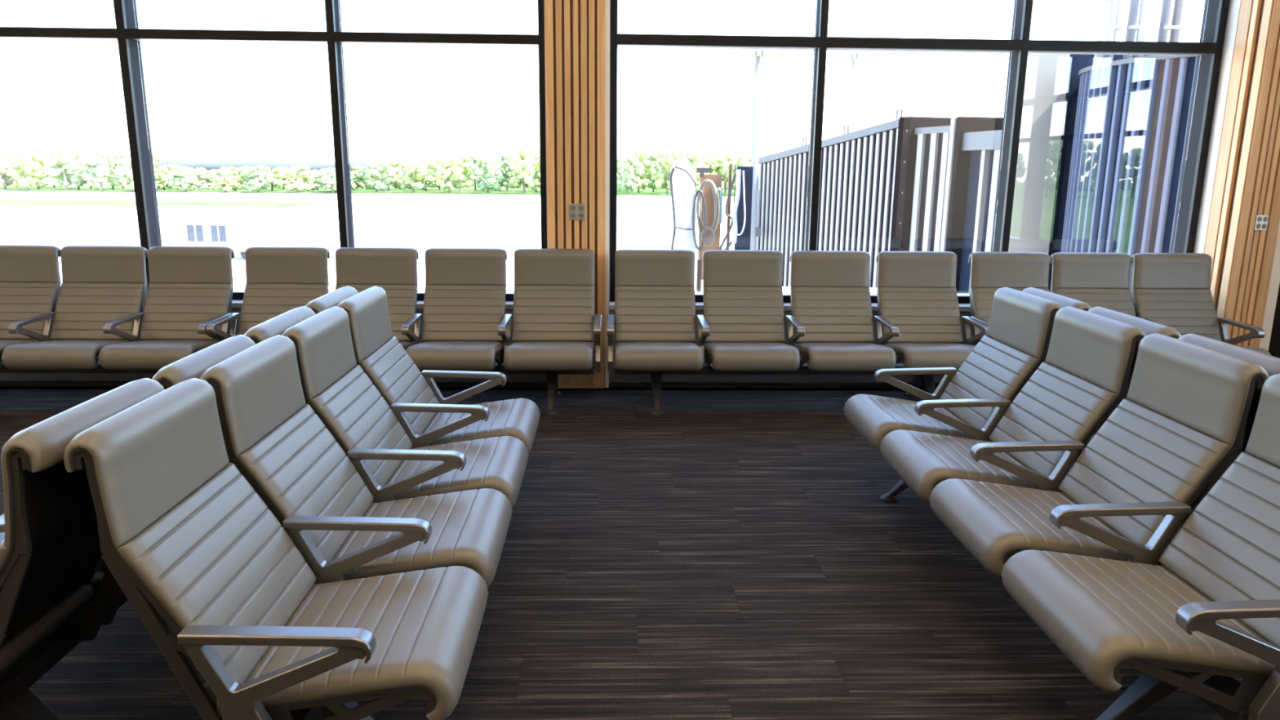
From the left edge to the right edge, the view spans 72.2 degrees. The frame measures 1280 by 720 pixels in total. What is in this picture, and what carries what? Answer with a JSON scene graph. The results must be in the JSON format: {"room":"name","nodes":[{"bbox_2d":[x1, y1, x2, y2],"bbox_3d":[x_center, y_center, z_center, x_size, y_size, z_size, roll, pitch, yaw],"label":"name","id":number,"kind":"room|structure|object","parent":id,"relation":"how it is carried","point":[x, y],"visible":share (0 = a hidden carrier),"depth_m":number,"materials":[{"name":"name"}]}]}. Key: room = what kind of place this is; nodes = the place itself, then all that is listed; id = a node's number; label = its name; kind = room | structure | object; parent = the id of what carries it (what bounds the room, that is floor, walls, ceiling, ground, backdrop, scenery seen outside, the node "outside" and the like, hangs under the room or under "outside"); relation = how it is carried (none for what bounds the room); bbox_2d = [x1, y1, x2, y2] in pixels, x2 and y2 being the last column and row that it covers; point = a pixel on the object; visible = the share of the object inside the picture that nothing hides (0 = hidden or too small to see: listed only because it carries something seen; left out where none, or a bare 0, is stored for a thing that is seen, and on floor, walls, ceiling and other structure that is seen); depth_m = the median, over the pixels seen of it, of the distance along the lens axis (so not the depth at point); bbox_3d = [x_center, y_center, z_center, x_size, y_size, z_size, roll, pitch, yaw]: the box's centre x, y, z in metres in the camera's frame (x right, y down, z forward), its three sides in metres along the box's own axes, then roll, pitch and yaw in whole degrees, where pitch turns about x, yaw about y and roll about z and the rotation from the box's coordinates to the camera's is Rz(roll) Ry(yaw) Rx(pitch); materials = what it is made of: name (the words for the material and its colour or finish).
{"room":"airport terminal","nodes":[
{"label":"airport terminal","id":0,"kind":"room"},
{"bbox_2d":[0,0,1230,368],"bbox_3d":[-1.645,-1.887,6.124,13.500,4.700,0.370,0,12,-2],"label":"wall","id":1,"kind":"structure","parent":0,"point":[233,310],"depth_m":6.32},
{"bbox_2d":[0,0,546,301],"bbox_3d":[-4.220,-2.203,6.008,7.142,3.584,0.200,0,12,-2],"label":"window","id":2,"kind":"structure","parent":1,"relation":"in","point":[127,33],"depth_m":6.06,"materials":[{"name":"black"}]},
{"bbox_2d":[0,373,546,382],"bbox_3d":[-4.537,0.100,6.272,7.740,0.100,0.016,0,12,-2],"label":"baseboard","id":3,"kind":"structure","parent":1,"relation":"attached to","point":[3,376],"depth_m":6.29,"materials":[{"name":"grey rubber"}]},
{"bbox_2d":[231,299,513,309],"bbox_3d":[-4.232,-0.404,6.225,7.142,0.038,0.150,0,12,-2],"label":"trim","id":4,"kind":"structure","parent":1,"relation":"attached to","point":[236,304],"depth_m":6.25,"materials":[{"name":"metal"}]},
{"bbox_2d":[568,203,585,220],"bbox_3d":[-0.427,-1.005,5.957,0.116,0.110,0.013,0,12,-2],"label":"power outlet","id":5,"kind":"object","parent":1,"relation":"attached to","point":[576,211],"visible":1,"depth_m":5.95,"materials":[{"name":"grey plastic"}]},
{"bbox_2d":[570,213,576,218],"bbox_3d":[-0.454,-0.980,5.958,0.039,0.038,0.005,0,12,-2],"label":"socket","id":6,"kind":"object","parent":5,"relation":"attached to","point":[573,215],"depth_m":5.96,"materials":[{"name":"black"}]},
{"bbox_2d":[577,205,583,211],"bbox_3d":[-0.400,-1.029,5.949,0.039,0.038,0.005,0,12,-2],"label":"socket","id":7,"kind":"object","parent":5,"relation":"attached to","point":[580,208],"depth_m":5.95,"materials":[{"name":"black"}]},
{"bbox_2d":[577,213,583,218],"bbox_3d":[-0.400,-0.980,5.960,0.039,0.038,0.005,0,12,-2],"label":"socket","id":8,"kind":"object","parent":5,"relation":"attached to","point":[580,215],"depth_m":5.96,"materials":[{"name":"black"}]},
{"bbox_2d":[544,0,609,388],"bbox_3d":[-0.414,-1.968,5.851,0.421,4.400,0.206,0,12,-2],"label":"pillar","id":9,"kind":"structure","parent":1,"relation":"attached to","point":[577,32],"depth_m":5.86,"materials":[{"name":"brown wood"}]},
{"bbox_2d":[608,368,954,382],"bbox_3d":[1.935,0.118,6.483,4.350,0.100,0.016,0,12,-2],"label":"baseboard","id":10,"kind":"structure","parent":1,"relation":"attached to","point":[613,377],"depth_m":6.45,"materials":[{"name":"grey rubber"}]},
{"bbox_2d":[609,302,970,311],"bbox_3d":[1.932,-0.387,6.426,4.308,0.038,0.150,0,12,-2],"label":"trim","id":11,"kind":"structure","parent":1,"relation":"attached to","point":[699,305],"depth_m":6.35,"materials":[{"name":"metal"}]},
{"bbox_2d":[609,0,1229,303],"bbox_3d":[1.944,-2.185,6.209,4.308,3.584,0.200,0,12,-2],"label":"window","id":12,"kind":"structure","parent":1,"relation":"in","point":[1208,51],"depth_m":6.22,"materials":[{"name":"black"}]},
{"bbox_2d":[1194,0,1279,351],"bbox_3d":[4.287,-1.987,6.148,0.359,4.400,0.700,0,12,-2],"label":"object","id":13,"kind":"structure","parent":1,"relation":"attached to","point":[1242,181],"depth_m":6.07,"materials":[{"name":"brown wood"}]},
{"bbox_2d":[1253,214,1268,230],"bbox_3d":[4.262,-0.941,6.013,0.087,0.104,0.013,0,12,-2],"label":"power outlet","id":14,"kind":"object","parent":1,"relation":"attached to","point":[1261,220],"visible":1,"depth_m":6.01,"materials":[{"name":"white plastic"}]},
{"bbox_2d":[1268,283,1279,358],"bbox_3d":[4.781,-1.038,6.280,0.621,2.500,0.088,0,12,-2],"label":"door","id":15,"kind":"structure","parent":1,"relation":"in","point":[1274,344],"depth_m":6.46,"materials":[{"name":"black"}]},
{"bbox_2d":[0,381,1243,719],"bbox_3d":[-1.514,1.311,1.839,13.500,0.300,10.120,0,12,-2],"label":"floor","id":16,"kind":"structure","parent":0,"point":[733,552],"depth_m":3.23,"materials":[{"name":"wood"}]},
{"bbox_2d":[0,244,234,373],"bbox_3d":[-3.835,-0.199,5.577,2.315,0.996,0.798,0,12,-2],"label":"bench","id":17,"kind":"object","parent":16,"relation":"on","point":[103,306],"visible":0.96,"depth_m":5.74,"materials":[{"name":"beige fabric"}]},
{"bbox_2d":[0,285,358,719],"bbox_3d":[-1.659,0.386,3.017,0.798,0.996,2.447,0,12,-2],"label":"bench","id":18,"kind":"object","parent":16,"relation":"on","point":[57,589],"visible":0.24,"depth_m":2.15,"materials":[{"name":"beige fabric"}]},
{"bbox_2d":[63,285,540,719],"bbox_3d":[-0.837,0.389,3.043,0.798,0.996,2.447,0,12,-2],"label":"bench","id":19,"kind":"object","parent":16,"relation":"on","point":[370,566],"visible":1,"depth_m":2.31,"materials":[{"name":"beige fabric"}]},
{"bbox_2d":[205,246,601,415],"bbox_3d":[-1.461,-0.192,5.654,2.423,0.996,0.798,0,12,-2],"label":"bench","id":20,"kind":"object","parent":16,"relation":"on","point":[466,326],"visible":0.71,"depth_m":5.82,"materials":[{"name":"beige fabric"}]},
{"bbox_2d":[606,248,987,415],"bbox_3d":[1.004,-0.185,5.734,2.439,0.996,0.798,0,12,-2],"label":"bench","id":21,"kind":"object","parent":16,"relation":"on","point":[741,328],"visible":0.94,"depth_m":5.87,"materials":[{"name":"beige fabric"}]},
{"bbox_2d":[844,287,1279,719],"bbox_3d":[1.438,0.376,3.204,0.798,0.996,2.447,0,12,-2],"label":"bench","id":22,"kind":"object","parent":16,"relation":"on","point":[991,451],"visible":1,"depth_m":2.69,"materials":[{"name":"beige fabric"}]},
{"bbox_2d":[968,251,1271,355],"bbox_3d":[3.111,-0.179,5.803,1.748,0.996,0.798,0,12,-2],"label":"bench","id":23,"kind":"object","parent":16,"relation":"on","point":[1172,290],"visible":0.34,"depth_m":6.00,"materials":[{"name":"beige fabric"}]},
{"bbox_2d":[1022,287,1279,508],"bbox_3d":[2.260,0.378,3.231,0.798,0.996,2.447,0,12,-2],"label":"bench","id":24,"kind":"object","parent":16,"relation":"on","point":[1271,364],"visible":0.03,"depth_m":3.15,"materials":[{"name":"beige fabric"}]},
{"label":"outside","id":25,"kind":"structure","parent":0,"visible":0},
{"bbox_2d":[692,189,706,250],"bbox_3d":[1.350,-3.178,19.954,0.334,1.375,0.057,0,12,-2],"label":"loop","id":26,"kind":"object","parent":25,"point":[698,190],"visible":1,"depth_m":19.94,"materials":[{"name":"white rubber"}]},
{"bbox_2d":[732,168,741,243],"bbox_3d":[2.204,-3.504,20.054,0.160,1.674,0.098,0,12,-2],"label":"hose","id":27,"kind":"object","parent":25,"point":[738,171],"visible":1,"depth_m":20.02,"materials":[{"name":"rubber"}]},
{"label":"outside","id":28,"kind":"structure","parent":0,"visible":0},
{"bbox_2d":[0,173,877,292],"bbox_3d":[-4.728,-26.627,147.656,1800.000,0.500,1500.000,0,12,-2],"label":"apron","id":29,"kind":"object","parent":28,"point":[420,222],"depth_m":85.20,"materials":[{"name":"concrete"}]},
{"bbox_2d":[0,153,6,186],"bbox_3d":[-120.282,-35.126,161.862,6.297,7.748,6.012,9,15,33],"label":"tree","id":30,"kind":"object","parent":29,"relation":"on","point":[2,167],"visible":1,"depth_m":163.29,"materials":[{"name":"green plant"}]},
{"bbox_2d":[4,150,45,191],"bbox_3d":[-114.325,-35.249,163.235,6.057,7.513,6.390,9,15,33],"label":"tree","id":31,"kind":"object","parent":29,"relation":"on","point":[32,167],"visible":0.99,"depth_m":162.16,"materials":[{"name":"green plant"}]},
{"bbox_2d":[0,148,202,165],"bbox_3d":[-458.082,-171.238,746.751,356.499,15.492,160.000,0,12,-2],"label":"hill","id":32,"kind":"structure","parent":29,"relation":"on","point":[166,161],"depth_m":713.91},
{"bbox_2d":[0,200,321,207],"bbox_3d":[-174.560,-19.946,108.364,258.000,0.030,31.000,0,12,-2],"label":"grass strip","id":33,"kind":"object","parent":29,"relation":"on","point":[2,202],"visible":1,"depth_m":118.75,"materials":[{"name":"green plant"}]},
{"bbox_2d":[157,205,281,259],"bbox_3d":[-25.087,-7.548,51.919,6.800,2.993,2.230,1,12,2],"label":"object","id":34,"kind":"object","parent":29,"relation":"on","point":[238,228],"visible":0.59,"depth_m":50.80,"materials":[{"name":"white paint"}]},
{"bbox_2d":[0,174,735,196],"bbox_3d":[-19.267,-58.335,289.780,620.000,0.030,248.000,0,12,-2],"label":"grass verge","id":35,"kind":"structure","parent":29,"relation":"on","point":[465,191],"depth_m":181.74,"materials":[{"name":"green plant"}]},
{"bbox_2d":[0,148,17,189],"bbox_3d":[-125.339,-37.567,172.325,5.909,7.918,6.188,0,12,-4],"label":"tree","id":36,"kind":"object","parent":35,"relation":"on","point":[8,181],"visible":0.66,"depth_m":171.94,"materials":[{"name":"green plant"}]},
{"bbox_2d":[0,152,27,187],"bbox_3d":[-130.327,-39.511,182.739,5.716,7.137,6.030,-6,14,-29],"label":"tree","id":37,"kind":"object","parent":35,"relation":"on","point":[19,162],"visible":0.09,"depth_m":181.59,"materials":[{"name":"green plant"}]},
{"bbox_2d":[16,154,53,189],"bbox_3d":[-118.495,-36.962,171.859,6.742,7.068,6.391,-3,13,-15],"label":"tree","id":38,"kind":"object","parent":35,"relation":"on","point":[20,166],"visible":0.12,"depth_m":171.44,"materials":[{"name":"green plant"}]},
{"bbox_2d":[40,155,63,187],"bbox_3d":[-122.670,-39.314,182.765,6.259,6.891,6.603,12,17,42],"label":"tree","id":39,"kind":"object","parent":35,"relation":"on","point":[46,168],"visible":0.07,"depth_m":182.10,"materials":[{"name":"green plant"}]},
{"bbox_2d":[40,150,83,191],"bbox_3d":[-106.808,-35.082,162.743,7.016,7.546,6.650,-6,14,-27],"label":"tree","id":40,"kind":"object","parent":35,"relation":"on","point":[71,166],"visible":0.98,"depth_m":161.13,"materials":[{"name":"green plant"}]},
{"bbox_2d":[60,152,88,189],"bbox_3d":[-111.448,-37.237,172.995,6.985,7.256,6.621,6,13,22],"label":"tree","id":41,"kind":"object","parent":35,"relation":"on","point":[77,155],"visible":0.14,"depth_m":172.75,"materials":[{"name":"green plant"}]},
{"bbox_2d":[80,149,120,191],"bbox_3d":[-100.176,-34.993,162.190,6.384,7.739,6.051,-3,13,-14],"label":"tree","id":42,"kind":"object","parent":35,"relation":"on","point":[95,157],"visible":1,"depth_m":161.33,"materials":[{"name":"green plant"}]},
{"bbox_2d":[93,151,128,190],"bbox_3d":[-104.724,-37.290,172.870,7.375,7.545,7.323,-6,14,-26],"label":"tree","id":43,"kind":"object","parent":35,"relation":"on","point":[107,178],"visible":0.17,"depth_m":172.24,"materials":[{"name":"green plant"}]},
{"bbox_2d":[115,149,133,187],"bbox_3d":[-94.751,-35.301,163.692,6.144,7.802,6.482,-11,17,-42],"label":"tree","id":44,"kind":"object","parent":35,"relation":"on","point":[122,171],"visible":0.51,"depth_m":161.84,"materials":[{"name":"green plant"}]},
{"bbox_2d":[151,153,168,185],"bbox_3d":[-96.909,-37.426,173.889,5.933,7.524,6.213,-8,15,-34],"label":"tree","id":45,"kind":"object","parent":35,"relation":"on","point":[157,157],"visible":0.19,"depth_m":173.55,"materials":[{"name":"green plant"}]},
{"bbox_2d":[153,168,168,189],"bbox_3d":[-94.557,-34.609,168.474,6.752,4.390,6.704,4,13,17],"label":"tree","id":46,"kind":"object","parent":35,"relation":"on","point":[159,177],"visible":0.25,"depth_m":168.64,"materials":[{"name":"green plant"}]},
{"bbox_2d":[160,169,174,190],"bbox_3d":[-96.389,-36.523,177.115,5.859,4.377,6.182,-3,13,-16],"label":"tree","id":47,"kind":"object","parent":35,"relation":"on","point":[167,185],"visible":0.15,"depth_m":176.54,"materials":[{"name":"green plant"}]},
{"bbox_2d":[163,164,183,186],"bbox_3d":[-98.785,-39.029,186.744,6.629,5.086,6.582,-7,14,-30],"label":"tree","id":48,"kind":"object","parent":35,"relation":"on","point":[170,166],"visible":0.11,"depth_m":184.56,"materials":[{"name":"green plant"}]},
{"bbox_2d":[164,166,202,191],"bbox_3d":[-86.812,-34.400,166.959,6.270,4.786,5.943,-6,14,-29],"label":"tree","id":49,"kind":"object","parent":35,"relation":"on","point":[174,179],"visible":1,"depth_m":165.88,"materials":[{"name":"green plant"}]},
{"bbox_2d":[181,166,209,190],"bbox_3d":[-89.955,-36.710,177.474,6.089,4.714,5.814,10,15,35],"label":"tree","id":50,"kind":"object","parent":35,"relation":"on","point":[199,175],"visible":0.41,"depth_m":176.99,"materials":[{"name":"green plant"}]},
{"bbox_2d":[196,168,217,186],"bbox_3d":[-91.490,-38.720,187.722,6.017,4.203,6.348,10,16,37],"label":"tree","id":51,"kind":"object","parent":35,"relation":"on","point":[210,184],"visible":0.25,"depth_m":186.12,"materials":[{"name":"green plant"}]},
{"bbox_2d":[208,168,242,191],"bbox_3d":[-79.368,-34.286,167.713,6.509,4.384,6.170,9,15,34],"label":"tree","id":52,"kind":"object","parent":35,"relation":"on","point":[220,176],"visible":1,"depth_m":166.25,"materials":[{"name":"green plant"}]},
{"bbox_2d":[220,166,244,191],"bbox_3d":[-82.102,-36.642,177.109,6.207,4.893,5.883,-11,17,-43],"label":"tree","id":53,"kind":"object","parent":35,"relation":"on","point":[239,170],"visible":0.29,"depth_m":176.11,"materials":[{"name":"green plant"}]},
{"bbox_2d":[240,164,275,192],"bbox_3d":[-73.608,-34.905,168.789,7.068,5.244,6.889,2,13,7],"label":"tree","id":54,"kind":"object","parent":35,"relation":"on","point":[260,170],"visible":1,"depth_m":167.80,"materials":[{"name":"green plant"}]},
{"bbox_2d":[252,165,288,191],"bbox_3d":[-74.618,-36.678,177.421,7.169,4.976,7.220,-5,13,-22],"label":"tree","id":55,"kind":"object","parent":35,"relation":"on","point":[278,170],"visible":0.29,"depth_m":176.67,"materials":[{"name":"green plant"}]},
{"bbox_2d":[270,166,297,189],"bbox_3d":[-76.693,-39.020,188.169,6.442,4.887,6.106,-4,13,-19],"label":"tree","id":56,"kind":"object","parent":35,"relation":"on","point":[277,178],"visible":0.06,"depth_m":187.31,"materials":[{"name":"green plant"}]},
{"bbox_2d":[275,165,315,192],"bbox_3d":[-66.186,-34.688,168.259,7.167,5.194,7.116,-4,13,-18],"label":"tree","id":57,"kind":"object","parent":35,"relation":"on","point":[297,181],"visible":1,"depth_m":167.47,"materials":[{"name":"green plant"}]},
{"bbox_2d":[293,171,319,191],"bbox_3d":[-67.937,-36.457,178.881,6.881,4.044,7.060,-5,14,-25],"label":"tree","id":58,"kind":"object","parent":35,"relation":"on","point":[313,174],"visible":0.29,"depth_m":178.79,"materials":[{"name":"green plant"}]},
{"bbox_2d":[306,169,322,190],"bbox_3d":[-69.570,-38.700,188.348,6.406,4.322,6.072,-5,14,-24],"label":"tree","id":59,"kind":"object","parent":35,"relation":"on","point":[317,184],"visible":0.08,"depth_m":187.76,"materials":[{"name":"green plant"}]},
{"bbox_2d":[314,168,336,192],"bbox_3d":[-59.174,-34.637,169.582,6.281,4.660,6.627,-10,16,-40],"label":"tree","id":60,"kind":"object","parent":35,"relation":"on","point":[323,175],"visible":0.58,"depth_m":167.43,"materials":[{"name":"green plant"}]},
{"bbox_2d":[324,168,359,186],"bbox_3d":[-59.966,-36.211,175.829,6.889,5.035,6.714,-5,13,-23],"label":"tree","id":61,"kind":"object","parent":35,"relation":"on","point":[354,180],"visible":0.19,"depth_m":175.25,"materials":[{"name":"green plant"}]},
{"bbox_2d":[351,165,365,191],"bbox_3d":[-61.067,-38.596,186.068,7.294,5.268,7.242,12,17,42],"label":"tree","id":62,"kind":"object","parent":35,"relation":"on","point":[357,185],"visible":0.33,"depth_m":185.44,"materials":[{"name":"green plant"}]},
{"bbox_2d":[355,166,379,183],"bbox_3d":[-61.207,-41.005,196.813,6.685,5.349,6.337,12,17,42],"label":"tree","id":63,"kind":"object","parent":35,"relation":"on","point":[371,178],"visible":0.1,"depth_m":196.51,"materials":[{"name":"green plant"}]},
{"bbox_2d":[357,160,394,192],"bbox_3d":[-52.901,-36.858,176.347,7.135,6.215,7.321,4,13,14],"label":"tree","id":64,"kind":"object","parent":35,"relation":"on","point":[372,166],"visible":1,"depth_m":175.12,"materials":[{"name":"green plant"}]},
{"bbox_2d":[372,159,403,191],"bbox_3d":[-53.347,-39.255,186.326,6.604,6.598,6.651,2,12,5],"label":"tree","id":65,"kind":"object","parent":35,"relation":"on","point":[394,171],"visible":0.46,"depth_m":184.92,"materials":[{"name":"green plant"}]},
{"bbox_2d":[391,158,411,189],"bbox_3d":[-53.767,-41.691,196.533,7.219,6.959,7.407,-5,14,-24],"label":"tree","id":66,"kind":"object","parent":35,"relation":"on","point":[398,162],"visible":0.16,"depth_m":194.41,"materials":[{"name":"green plant"}]},
{"bbox_2d":[395,160,429,192],"bbox_3d":[-45.606,-36.879,176.423,6.253,6.366,6.597,6,13,23],"label":"tree","id":67,"kind":"object","parent":35,"relation":"on","point":[415,168],"visible":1,"depth_m":175.16,"materials":[{"name":"green plant"}]},
{"bbox_2d":[407,159,442,191],"bbox_3d":[-45.639,-39.266,186.319,7.186,6.773,7.237,-3,13,-15],"label":"tree","id":68,"kind":"object","parent":35,"relation":"on","point":[431,184],"visible":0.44,"depth_m":185.28,"materials":[{"name":"green plant"}]},
{"bbox_2d":[426,155,447,190],"bbox_3d":[-44.906,-41.961,196.881,7.007,7.511,7.058,5,13,17],"label":"tree","id":69,"kind":"object","parent":35,"relation":"on","point":[437,157],"visible":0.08,"depth_m":194.72,"materials":[{"name":"green plant"}]},
{"bbox_2d":[431,156,467,192],"bbox_3d":[-38.232,-37.354,177.012,7.062,7.186,7.012,6,14,24],"label":"tree","id":70,"kind":"object","parent":35,"relation":"on","point":[454,180],"visible":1,"depth_m":175.59,"materials":[{"name":"green plant"}]},
{"bbox_2d":[442,155,474,191],"bbox_3d":[-38.666,-39.761,186.850,6.973,7.649,6.923,2,12,5],"label":"tree","id":71,"kind":"object","parent":35,"relation":"on","point":[466,166],"visible":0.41,"depth_m":186.33,"materials":[{"name":"green plant"}]},
{"bbox_2d":[460,154,485,190],"bbox_3d":[-36.938,-42.033,196.604,6.453,7.928,6.116,-8,15,-35],"label":"tree","id":72,"kind":"object","parent":35,"relation":"on","point":[473,157],"visible":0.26,"depth_m":195.41,"materials":[{"name":"green plant"}]},
{"bbox_2d":[471,154,505,193],"bbox_3d":[-30.584,-37.478,176.840,7.417,7.652,7.610,-5,14,-24],"label":"tree","id":73,"kind":"object","parent":35,"relation":"on","point":[491,164],"visible":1,"depth_m":174.87,"materials":[{"name":"green plant"}]},
{"bbox_2d":[485,154,514,191],"bbox_3d":[-30.207,-39.976,187.614,6.287,7.906,5.959,-11,17,-43],"label":"tree","id":74,"kind":"object","parent":35,"relation":"on","point":[506,163],"visible":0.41,"depth_m":186.51,"materials":[{"name":"green plant"}]},
{"bbox_2d":[497,152,521,191],"bbox_3d":[-29.400,-42.078,196.209,7.353,8.332,7.301,-7,14,-30],"label":"tree","id":75,"kind":"object","parent":35,"relation":"on","point":[510,159],"visible":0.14,"depth_m":194.53,"materials":[{"name":"green plant"}]},
{"bbox_2d":[507,146,540,193],"bbox_3d":[-23.099,-38.453,177.295,7.397,9.512,7.344,-7,15,-32],"label":"tree","id":76,"kind":"object","parent":35,"relation":"on","point":[526,166],"visible":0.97,"depth_m":175.38,"materials":[{"name":"green plant"}]},
{"bbox_2d":[529,152,540,191],"bbox_3d":[-22.149,-40.132,187.635,6.350,8.360,6.019,7,14,27],"label":"tree","id":77,"kind":"object","parent":35,"relation":"on","point":[535,155],"visible":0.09,"depth_m":185.60,"materials":[{"name":"green plant"}]},
{"bbox_2d":[617,151,626,178],"bbox_3d":[-6.011,-42.535,198.003,7.199,8.912,7.148,5,13,18],"label":"tree","id":78,"kind":"object","parent":35,"relation":"on","point":[619,153],"visible":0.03,"depth_m":197.38,"materials":[{"name":"green plant"}]},
{"bbox_2d":[617,152,643,194],"bbox_3d":[-2.704,-37.660,177.492,7.286,8.274,7.475,-3,13,-17],"label":"tree","id":79,"kind":"object","parent":35,"relation":"on","point":[624,184],"visible":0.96,"depth_m":175.98,"materials":[{"name":"green plant"}]},
{"bbox_2d":[626,148,654,193],"bbox_3d":[0.090,-40.486,188.070,7.060,9.300,7.010,1,12,2],"label":"tree","id":80,"kind":"object","parent":35,"relation":"on","point":[641,180],"visible":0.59,"depth_m":186.55,"materials":[{"name":"green plant"}]},
{"bbox_2d":[644,151,662,191],"bbox_3d":[2.978,-42.317,197.251,7.233,8.984,7.050,2,13,7],"label":"tree","id":81,"kind":"object","parent":35,"relation":"on","point":[651,184],"visible":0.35,"depth_m":195.51,"materials":[{"name":"green plant"}]},
{"bbox_2d":[650,146,683,195],"bbox_3d":[5.787,-38.536,179.143,7.020,9.443,7.070,4,13,16],"label":"tree","id":82,"kind":"object","parent":35,"relation":"on","point":[663,182],"visible":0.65,"depth_m":177.53,"materials":[{"name":"green plant"}]},
{"bbox_2d":[661,149,687,190],"bbox_3d":[7.513,-40.423,188.164,6.886,9.283,6.837,-3,13,-16],"label":"tree","id":83,"kind":"object","parent":35,"relation":"on","point":[683,153],"visible":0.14,"depth_m":187.60,"materials":[{"name":"green plant"}]},
{"bbox_2d":[678,149,697,181],"bbox_3d":[10.928,-42.451,197.044,6.463,9.492,6.818,7,14,28],"label":"tree","id":84,"kind":"object","parent":35,"relation":"on","point":[689,159],"visible":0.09,"depth_m":195.84,"materials":[{"name":"green plant"}]},
{"bbox_2d":[686,151,716,191],"bbox_3d":[12.369,-37.838,177.532,6.707,8.900,6.755,1,12,0],"label":"tree","id":85,"kind":"object","parent":35,"relation":"on","point":[708,158],"visible":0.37,"depth_m":176.41,"materials":[{"name":"green plant"}]},
{"bbox_2d":[701,152,728,190],"bbox_3d":[15.973,-40.120,188.400,6.014,8.753,6.345,7,14,27],"label":"tree","id":86,"kind":"object","parent":35,"relation":"on","point":[719,165],"visible":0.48,"depth_m":186.55,"materials":[{"name":"green plant"}]},
{"bbox_2d":[721,154,737,192],"bbox_3d":[19.422,-42.361,198.924,6.570,8.672,6.227,-5,14,-23],"label":"tree","id":87,"kind":"object","parent":35,"relation":"on","point":[729,160],"visible":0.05,"depth_m":198.68,"materials":[{"name":"green plant"}]},
{"bbox_2d":[722,147,751,192],"bbox_3d":[20.003,-38.314,178.575,6.443,9.531,6.107,-6,14,-28],"label":"tree","id":88,"kind":"object","parent":35,"relation":"on","point":[731,154],"visible":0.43,"depth_m":176.45,"materials":[{"name":"green plant"}]},
{"bbox_2d":[166,160,737,173],"bbox_3d":[-94.203,-131.935,603.104,469.996,12.213,120.000,0,12,-2],"label":"hill","id":89,"kind":"structure","parent":29,"relation":"on","point":[208,166],"depth_m":549.65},
{"bbox_2d":[671,164,696,282],"bbox_3d":[0.996,-1.759,20.752,0.611,5.625,0.588,-7,14,-30],"label":"column","id":90,"kind":"structure","parent":29,"relation":"on","point":[683,187],"depth_m":20.14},
{"bbox_2d":[669,167,675,249],"bbox_3d":[0.744,-3.260,20.103,0.164,2.247,0.055,0,12,-2],"label":"cable","id":91,"kind":"object","parent":90,"relation":"hanging from","point":[673,169],"visible":0.84,"depth_m":20.04,"materials":[{"name":"black rubber"}]},
{"bbox_2d":[674,165,696,186],"bbox_3d":[1.036,-4.164,19.891,0.520,0.467,0.042,0,12,-2],"label":"cable","id":92,"kind":"object","parent":90,"relation":"hanging from","point":[675,166],"visible":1,"depth_m":19.86,"materials":[{"name":"black rubber"}]},
{"bbox_2d":[696,178,719,247],"bbox_3d":[1.568,-3.380,20.198,0.541,1.542,0.136,0,12,-2],"label":"coil","id":93,"kind":"object","parent":90,"relation":"hanging from","point":[716,198],"visible":0.91,"depth_m":20.18,"materials":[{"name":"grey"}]},
{"bbox_2d":[696,164,736,291],"bbox_3d":[1.722,-1.776,20.825,0.909,5.626,0.310,0,12,-2],"label":"equipment rack","id":94,"kind":"object","parent":29,"relation":"on","point":[716,179],"visible":0.48,"depth_m":20.52,"materials":[{"name":"brown"}]},
{"bbox_2d":[716,187,722,223],"bbox_3d":[1.831,-3.563,20.273,0.155,0.840,0.095,0,12,-2],"label":"hook","id":95,"kind":"object","parent":94,"relation":"hanging from","point":[719,189],"visible":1,"depth_m":20.23,"materials":[{"name":"grey metal"}]},
{"bbox_2d":[719,171,736,249],"bbox_3d":[2.040,-3.419,20.273,0.353,1.827,0.055,0,12,-2],"label":"hose","id":96,"kind":"object","parent":94,"relation":"hanging from","point":[735,174],"visible":0.89,"depth_m":20.27,"materials":[{"name":"black rubber"}]},
{"bbox_2d":[734,166,753,249],"bbox_3d":[2.442,-1.810,21.142,0.325,5.571,0.500,0,12,-2],"label":"tall cabinet","id":97,"kind":"object","parent":29,"relation":"on","point":[743,242],"visible":0.25,"depth_m":20.53,"materials":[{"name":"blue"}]},
{"bbox_2d":[737,170,745,235],"bbox_3d":[2.369,-3.629,20.329,0.180,1.486,0.039,0,12,-2],"label":"hose","id":98,"kind":"object","parent":97,"relation":"hanging from","point":[744,194],"visible":1,"depth_m":20.32,"materials":[{"name":"rubber"}]},
{"bbox_2d":[750,145,765,249],"bbox_3d":[2.661,-1.875,20.367,0.260,6.035,0.254,0,12,-2],"label":"mast","id":99,"kind":"object","parent":29,"relation":"on","point":[758,150],"visible":0.34,"depth_m":19.84,"materials":[{"name":"grey metal"}]},
{"bbox_2d":[748,48,768,166],"bbox_3d":[4.071,-6.140,31.561,0.599,9.580,0.440,0,12,-2],"label":"light pole","id":100,"kind":"object","parent":29,"relation":"on","point":[759,54],"visible":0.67,"depth_m":30.78,"materials":[{"name":"grey metal"}]},
{"bbox_2d":[845,52,861,133],"bbox_3d":[13.945,-13.800,58.873,0.919,12.989,0.440,0,12,-2],"label":"light pole","id":101,"kind":"object","parent":29,"relation":"on","point":[854,56],"visible":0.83,"depth_m":57.67,"materials":[{"name":"grey metal"}]},
{"bbox_2d":[755,0,1197,293],"bbox_3d":[6.049,-2.511,14.386,4.157,9.917,12.331,-4,13,-19],"label":"bridge","id":102,"kind":"structure","parent":29,"relation":"on","point":[1103,137],"depth_m":11.66,"materials":[{"name":"black"}]},
{"bbox_2d":[754,190,761,236],"bbox_3d":[2.597,-3.214,19.219,0.125,1.005,0.140,0,12,-2],"label":"junction box","id":103,"kind":"object","parent":102,"relation":"attached to","point":[757,230],"visible":1,"depth_m":19.23,"materials":[{"name":"grey metal"}]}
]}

